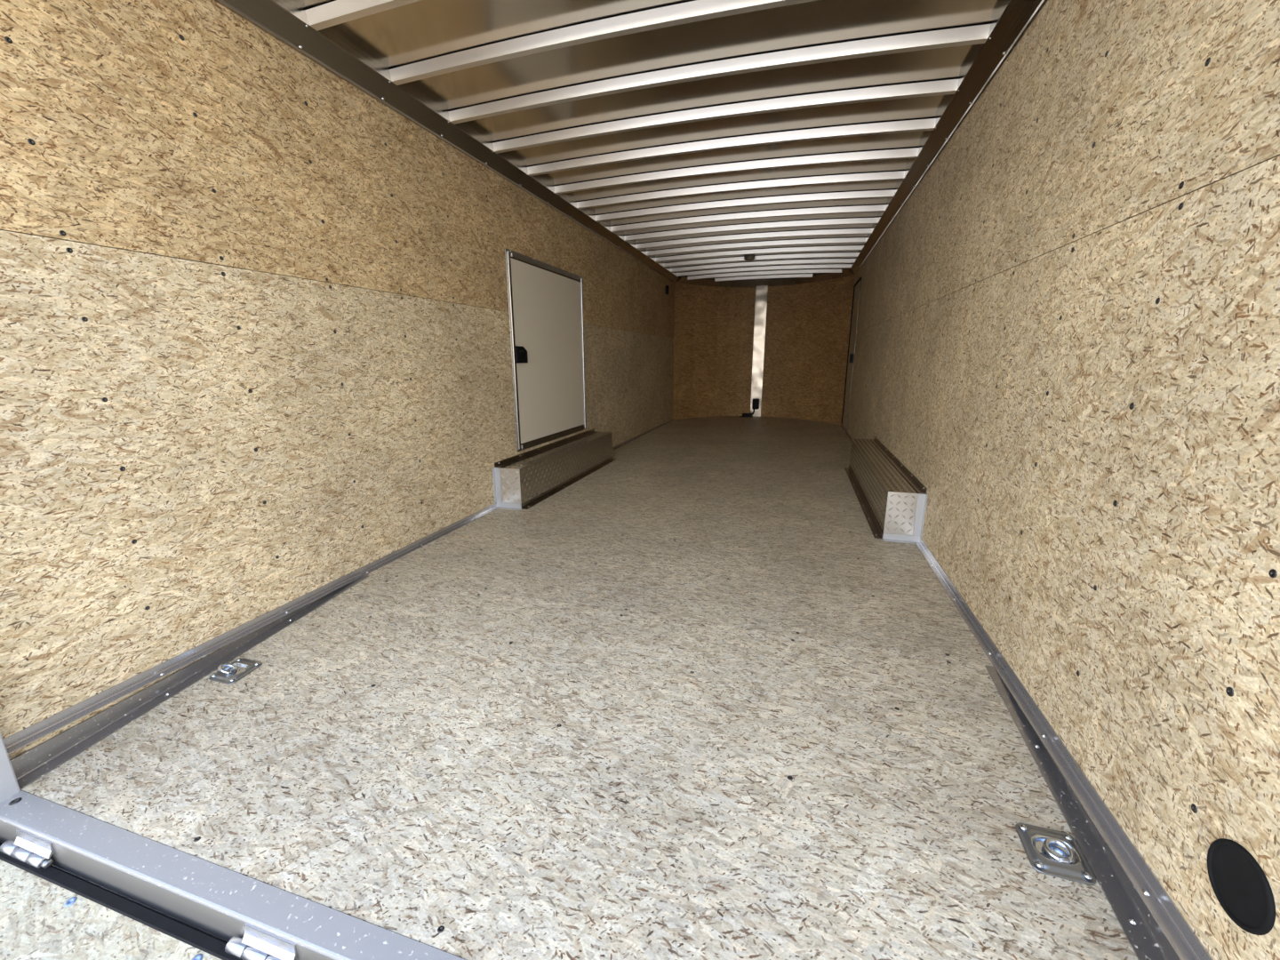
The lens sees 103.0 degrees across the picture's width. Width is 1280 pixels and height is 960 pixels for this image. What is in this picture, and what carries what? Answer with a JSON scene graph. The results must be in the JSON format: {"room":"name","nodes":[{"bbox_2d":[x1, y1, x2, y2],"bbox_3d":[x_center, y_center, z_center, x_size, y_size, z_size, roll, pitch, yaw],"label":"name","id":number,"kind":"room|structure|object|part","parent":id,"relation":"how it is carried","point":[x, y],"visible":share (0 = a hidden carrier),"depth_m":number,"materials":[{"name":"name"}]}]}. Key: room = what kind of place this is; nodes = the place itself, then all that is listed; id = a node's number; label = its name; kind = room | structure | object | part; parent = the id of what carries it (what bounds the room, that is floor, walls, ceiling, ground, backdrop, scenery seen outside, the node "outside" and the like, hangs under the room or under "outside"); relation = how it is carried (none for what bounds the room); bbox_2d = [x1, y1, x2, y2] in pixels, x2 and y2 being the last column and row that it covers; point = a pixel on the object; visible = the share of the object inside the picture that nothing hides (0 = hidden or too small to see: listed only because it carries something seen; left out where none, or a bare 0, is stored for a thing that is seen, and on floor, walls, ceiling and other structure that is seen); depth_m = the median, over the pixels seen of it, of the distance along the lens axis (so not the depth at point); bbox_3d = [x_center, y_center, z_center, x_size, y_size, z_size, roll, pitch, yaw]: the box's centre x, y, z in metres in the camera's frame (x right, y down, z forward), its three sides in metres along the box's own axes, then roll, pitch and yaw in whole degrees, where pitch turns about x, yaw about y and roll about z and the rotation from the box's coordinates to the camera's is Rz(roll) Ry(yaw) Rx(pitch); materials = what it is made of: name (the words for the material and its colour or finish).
{"room":"cargo space","nodes":[
{"label":"cargo space","id":0,"kind":"room"},
{"bbox_2d":[0,0,674,759],"bbox_3d":[-0.546,-1.086,4.299,0.046,2.280,7.260,4,14,16],"label":"wall","id":1,"kind":"structure","parent":0,"point":[255,349],"depth_m":1.63,"materials":[{"name":"beige wood"}]},
{"bbox_2d":[0,731,20,803],"bbox_3d":[-1.566,-0.298,0.920,0.116,2.400,0.147,4,14,16],"label":"trim","id":2,"kind":"structure","parent":1,"relation":"attached to","point":[9,786],"depth_m":1.20,"materials":[{"name":"grey metal"}]},
{"bbox_2d":[10,574,368,788],"bbox_3d":[-1.357,0.579,1.729,0.045,0.091,1.082,4,14,16],"label":"trim","id":3,"kind":"structure","parent":1,"relation":"attached to","point":[36,763],"depth_m":1.46,"materials":[{"name":"metal"}]},
{"bbox_2d":[2,418,673,754],"bbox_3d":[-0.501,-0.152,4.541,0.027,0.030,7.141,4,14,16],"label":"baseboard","id":4,"kind":"structure","parent":1,"relation":"attached to","point":[13,742],"depth_m":1.64,"materials":[{"name":"silver metal"}]},
{"bbox_2d":[214,0,680,283],"bbox_3d":[-0.482,-2.117,4.060,0.078,0.109,7.230,4,14,16],"label":"trim","id":5,"kind":"structure","parent":1,"relation":"attached to","point":[286,20],"depth_m":2.22,"materials":[{"name":"metal"}]},
{"bbox_2d":[504,248,586,451],"bbox_3d":[-0.637,-0.944,3.851,0.050,1.280,1.208,4,14,16],"label":"door","id":6,"kind":"structure","parent":1,"relation":"in","point":[545,300],"depth_m":3.72,"materials":[{"name":"white metal"}]},
{"bbox_3d":[-0.822,-0.816,3.315,0.014,1.280,0.046,4,14,16],"label":"frame","id":7,"kind":"part","parent":6,"relation":"part of","materials":[{"name":"grey metal"}]},
{"bbox_3d":[-0.656,-1.546,3.713,0.014,0.046,1.116,4,14,16],"label":"frame","id":8,"kind":"part","parent":6,"relation":"part of","materials":[{"name":"grey metal"}]},
{"bbox_3d":[-0.653,-0.346,3.999,0.014,0.046,1.116,4,14,16],"label":"frame","id":9,"kind":"part","parent":6,"relation":"part of","materials":[{"name":"grey metal"}]},
{"bbox_3d":[-0.488,-1.075,4.398,0.014,1.280,0.046,4,14,16],"label":"frame","id":10,"kind":"part","parent":6,"relation":"part of","materials":[{"name":"silver metal"}]},
{"bbox_2d":[665,285,668,294],"bbox_3d":[0.370,-2.594,6.952,0.030,0.110,0.080,4,14,16],"label":"wall box","id":11,"kind":"object","parent":1,"relation":"attached to","point":[667,286],"visible":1,"depth_m":6.92,"materials":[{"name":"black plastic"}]},
{"bbox_2d":[19,416,1138,959],"bbox_3d":[0.782,-0.106,4.633,2.500,0.107,8.031,4,14,16],"label":"floor","id":12,"kind":"structure","parent":0,"point":[684,700],"depth_m":1.31,"materials":[{"name":"grey wood"}]},
{"bbox_2d":[0,790,465,959],"bbox_3d":[-0.381,0.874,0.882,2.540,0.096,0.059,4,14,16],"label":"door sill","id":13,"kind":"structure","parent":12,"relation":"attached to","point":[217,900],"depth_m":1.01,"materials":[{"name":"metal"}]},
{"bbox_2d":[0,828,54,868],"bbox_3d":[-1.353,0.813,1.122,0.150,0.054,0.026,4,14,16],"label":"hinge","id":14,"kind":"object","parent":13,"relation":"attached to","point":[36,852],"visible":1,"depth_m":1.12,"materials":[{"name":"silver metal"}]},
{"bbox_2d":[224,923,297,959],"bbox_3d":[-0.693,0.858,0.929,0.150,0.054,0.026,4,14,16],"label":"hinge","id":15,"kind":"object","parent":13,"relation":"attached to","point":[256,944],"visible":1,"depth_m":0.93,"materials":[{"name":"silver metal"}]},
{"bbox_2d":[208,658,262,684],"bbox_3d":[-1.292,0.599,1.626,0.106,0.034,0.106,4,14,16],"label":"ring","id":16,"kind":"object","parent":12,"relation":"on","point":[233,672],"visible":1,"depth_m":1.62,"materials":[{"name":"silver metal"}]},
{"bbox_2d":[492,428,615,510],"bbox_3d":[-0.570,-0.147,3.969,0.214,0.287,1.731,4,14,16],"label":"box","id":17,"kind":"object","parent":12,"relation":"on","point":[522,481],"visible":1,"depth_m":3.58,"materials":[{"name":"silver metal"}]},
{"bbox_3d":[-0.829,0.053,3.201,0.174,0.256,0.008,4,14,16],"label":"panel","id":18,"kind":"part","parent":17,"relation":"part of","materials":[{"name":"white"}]},
{"bbox_2d":[739,413,752,417],"bbox_3d":[1.711,-1.048,8.217,0.210,0.060,0.100,4,14,16],"label":"block","id":19,"kind":"object","parent":12,"relation":"on","point":[748,415],"visible":1,"depth_m":8.18,"materials":[{"name":"black plastic"}]},
{"bbox_2d":[844,436,927,543],"bbox_3d":[1.594,-0.029,3.455,0.214,0.287,1.881,4,14,16],"label":"box","id":20,"kind":"object","parent":12,"relation":"on","point":[892,501],"visible":1,"depth_m":2.83,"materials":[{"name":"silver metal"}]},
{"bbox_3d":[1.351,0.190,2.606,0.174,0.256,0.008,4,14,16],"label":"panel","id":21,"kind":"part","parent":20,"relation":"part of","materials":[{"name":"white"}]},
{"bbox_2d":[1015,823,1095,885],"bbox_3d":[0.832,0.744,1.023,0.106,0.022,0.106,4,14,16],"label":"ring","id":22,"kind":"object","parent":12,"relation":"on","point":[1052,852],"visible":1,"depth_m":1.02,"materials":[{"name":"silver metal"}]},
{"bbox_2d":[293,0,1003,278],"bbox_3d":[0.771,-2.225,4.104,2.540,0.080,8.240,4,14,16],"label":"ceiling","id":23,"kind":"structure","parent":0,"point":[423,29],"depth_m":2.25,"materials":[{"name":"silver metal"}]},
{"bbox_2d":[304,0,421,31],"bbox_3d":[-0.051,-1.540,1.450,2.286,0.070,0.040,4,14,16],"label":"bow","id":24,"kind":"object","parent":23,"relation":"attached to","point":[332,13],"visible":1,"depth_m":1.72,"materials":[{"name":"beige"}]},
{"bbox_2d":[388,0,818,85],"bbox_3d":[0.059,-1.626,1.809,2.286,0.070,0.040,4,14,16],"label":"bow","id":25,"kind":"object","parent":23,"relation":"attached to","point":[693,11],"visible":1,"depth_m":1.88,"materials":[{"name":"beige"}]},
{"bbox_2d":[448,23,990,124],"bbox_3d":[0.170,-1.712,2.168,2.286,0.070,0.040,4,14,16],"label":"bow","id":26,"kind":"object","parent":23,"relation":"attached to","point":[975,34],"visible":1,"depth_m":2.09,"materials":[{"name":"beige"}]},
{"bbox_2d":[492,78,958,153],"bbox_3d":[0.281,-1.797,2.527,2.286,0.070,0.040,4,14,16],"label":"bow","id":27,"kind":"object","parent":23,"relation":"attached to","point":[947,86],"visible":1,"depth_m":2.45,"materials":[{"name":"beige"}]},
{"bbox_2d":[527,117,935,175],"bbox_3d":[0.392,-1.883,2.886,2.286,0.070,0.040,4,14,16],"label":"bow","id":28,"kind":"object","parent":23,"relation":"attached to","point":[923,124],"visible":1,"depth_m":2.82,"materials":[{"name":"beige"}]},
{"bbox_2d":[554,147,919,194],"bbox_3d":[0.502,-1.969,3.245,2.286,0.070,0.040,4,14,16],"label":"bow","id":29,"kind":"object","parent":23,"relation":"attached to","point":[911,152],"visible":1,"depth_m":3.19,"materials":[{"name":"beige"}]},
{"bbox_2d":[576,170,905,209],"bbox_3d":[0.613,-2.055,3.604,2.286,0.070,0.040,4,14,16],"label":"bow","id":30,"kind":"object","parent":23,"relation":"attached to","point":[897,175],"visible":1,"depth_m":3.55,"materials":[{"name":"beige"}]},
{"bbox_2d":[595,189,894,221],"bbox_3d":[0.724,-2.141,3.964,2.286,0.070,0.040,4,14,16],"label":"bow","id":31,"kind":"object","parent":23,"relation":"attached to","point":[882,193],"visible":1,"depth_m":3.91,"materials":[{"name":"beige"}]},
{"bbox_2d":[610,204,886,231],"bbox_3d":[0.835,-2.227,4.323,2.286,0.070,0.040,4,14,16],"label":"bow","id":32,"kind":"object","parent":23,"relation":"attached to","point":[873,208],"visible":1,"depth_m":4.28,"materials":[{"name":"beige"}]},
{"bbox_2d":[744,254,754,261],"bbox_3d":[1.301,-2.642,6.052,0.124,0.067,0.124,4,14,16],"label":"ceiling light","id":33,"kind":"object","parent":23,"relation":"attached to","point":[747,257],"visible":0.94,"depth_m":6.01,"materials":[{"name":"brown plastic"}]},
{"bbox_2d":[624,216,878,240],"bbox_3d":[0.946,-2.312,4.682,2.286,0.070,0.040,4,14,16],"label":"bow","id":34,"kind":"object","parent":23,"relation":"attached to","point":[873,220],"visible":1,"depth_m":4.63,"materials":[{"name":"beige"}]},
{"bbox_2d":[635,227,871,248],"bbox_3d":[1.056,-2.398,5.041,2.286,0.070,0.040,4,14,16],"label":"bow","id":35,"kind":"object","parent":23,"relation":"attached to","point":[839,231],"visible":1,"depth_m":5.00,"materials":[{"name":"beige"}]},
{"bbox_2d":[646,237,866,255],"bbox_3d":[1.167,-2.484,5.400,2.286,0.070,0.040,4,14,16],"label":"bow","id":36,"kind":"object","parent":23,"relation":"attached to","point":[840,240],"visible":1,"depth_m":5.36,"materials":[{"name":"beige"}]},
{"bbox_2d":[655,245,862,262],"bbox_3d":[1.278,-2.570,5.759,2.286,0.070,0.040,4,14,16],"label":"bow","id":37,"kind":"object","parent":23,"relation":"attached to","point":[833,247],"visible":1,"depth_m":5.72,"materials":[{"name":"beige"}]},
{"bbox_2d":[663,252,857,267],"bbox_3d":[1.389,-2.656,6.118,2.286,0.070,0.040,4,14,16],"label":"bow","id":38,"kind":"object","parent":23,"relation":"attached to","point":[822,254],"visible":0.96,"depth_m":6.07,"materials":[{"name":"beige"}]},
{"bbox_2d":[670,258,854,271],"bbox_3d":[1.500,-2.741,6.477,2.286,0.070,0.040,4,14,16],"label":"bow","id":39,"kind":"object","parent":23,"relation":"attached to","point":[814,260],"visible":1,"depth_m":6.44,"materials":[{"name":"beige"}]},
{"bbox_2d":[714,273,812,281],"bbox_3d":[1.815,-3.008,7.558,1.427,0.054,0.040,4,14,16],"label":"bow","id":40,"kind":"object","parent":23,"relation":"attached to","point":[788,275],"visible":1,"depth_m":7.53,"materials":[{"name":"beige"}]},
{"bbox_2d":[676,264,851,276],"bbox_3d":[1.610,-2.827,6.837,2.286,0.070,0.040,4,14,16],"label":"bow","id":41,"kind":"object","parent":23,"relation":"attached to","point":[815,266],"visible":0.99,"depth_m":6.79,"materials":[{"name":"beige"}]},
{"bbox_2d":[687,269,841,279],"bbox_3d":[1.721,-2.915,7.195,2.147,0.066,0.040,4,14,16],"label":"bow","id":42,"kind":"object","parent":23,"relation":"attached to","point":[795,271],"visible":1,"depth_m":7.17,"materials":[{"name":"beige"}]},
{"bbox_2d":[672,282,756,419],"bbox_3d":[1.178,-2.025,7.986,1.488,2.171,0.235,-5,14,-18],"label":"wall","id":43,"kind":"structure","parent":0,"point":[715,325],"depth_m":8.00,"materials":[{"name":"brown wood"}]},
{"bbox_2d":[750,284,767,416],"bbox_3d":[1.890,-2.048,8.101,0.172,2.060,0.068,4,14,16],"label":"trim","id":44,"kind":"structure","parent":43,"relation":"attached to","point":[761,293],"depth_m":8.06,"materials":[{"name":"silver metal"}]},
{"bbox_2d":[752,399,759,415],"bbox_3d":[1.849,-1.177,8.256,0.154,0.276,0.085,-3,14,-13],"label":"junction box","id":45,"kind":"object","parent":44,"relation":"attached to","point":[756,402],"visible":0.95,"depth_m":8.23,"materials":[{"name":"black plastic"}]},
{"bbox_2d":[760,274,855,424],"bbox_3d":[2.455,-1.939,7.616,0.239,2.171,1.544,-11,17,-38],"label":"wall","id":46,"kind":"structure","parent":0,"point":[807,325],"depth_m":7.64,"materials":[{"name":"brown wood"}]},
{"bbox_2d":[676,268,853,287],"bbox_3d":[1.798,-2.949,7.450,2.456,0.127,0.892,4,14,16],"label":"trim","id":47,"kind":"structure","parent":46,"relation":"attached to","point":[816,276],"depth_m":7.67,"materials":[{"name":"metal"}]},
{"bbox_2d":[847,0,1279,959],"bbox_3d":[1.833,-0.924,3.604,0.046,2.280,7.260,4,14,16],"label":"wall","id":48,"kind":"structure","parent":0,"point":[1068,333],"depth_m":1.08,"materials":[{"name":"beige wood"}]},
{"bbox_2d":[841,277,861,430],"bbox_3d":[2.696,-1.586,6.542,0.034,1.820,0.725,4,14,16],"label":"door","id":49,"kind":"structure","parent":48,"relation":"in","point":[857,286],"depth_m":6.54,"materials":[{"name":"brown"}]},
{"bbox_3d":[2.805,-1.662,6.863,0.016,1.820,0.030,4,14,16],"label":"frame","id":50,"kind":"part","parent":49,"relation":"part of","materials":[{"name":"black rubber"}]},
{"bbox_2d":[848,0,1047,275],"bbox_3d":[1.780,-1.964,3.399,0.078,0.109,7.230,4,14,16],"label":"trim","id":51,"kind":"structure","parent":48,"relation":"attached to","point":[1012,18],"depth_m":2.20,"materials":[{"name":"metal"}]},
{"bbox_2d":[840,424,1213,959],"bbox_3d":[1.810,0.005,3.865,0.027,0.030,7.141,4,14,16],"label":"baseboard","id":52,"kind":"structure","parent":48,"relation":"attached to","point":[1183,940],"depth_m":1.07,"materials":[{"name":"silver metal"}]},
{"bbox_2d":[984,665,1180,959],"bbox_3d":[0.925,0.733,1.062,0.045,0.091,1.082,4,14,16],"label":"trim","id":53,"kind":"structure","parent":48,"relation":"attached to","point":[1144,934],"depth_m":1.01,"materials":[{"name":"metal"}]},
{"bbox_2d":[1207,838,1275,935],"bbox_3d":[0.868,0.587,0.739,0.005,0.112,0.112,4,14,16],"label":"round fitting","id":54,"kind":"object","parent":48,"relation":"attached to","point":[1239,884],"visible":1,"depth_m":0.73,"materials":[{"name":"black plastic"}]},
{"label":"outside","id":55,"kind":"structure","parent":0,"visible":0},
{"bbox_3d":[-0.021,0.940,2.915,82.000,0.100,95.000,4,14,16],"label":"ground","id":56,"kind":"structure","parent":55,"visible":0},
{"bbox_2d":[0,842,242,959],"bbox_3d":[-0.682,1.337,-0.041,2.380,0.441,2.036,4,14,16],"label":"ramp","id":57,"kind":"object","parent":56,"relation":"on","point":[50,913],"visible":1,"depth_m":1.00,"materials":[{"name":"osb wood board"},{"name":"aluminium"},{"name":"black rubber"}]}
]}

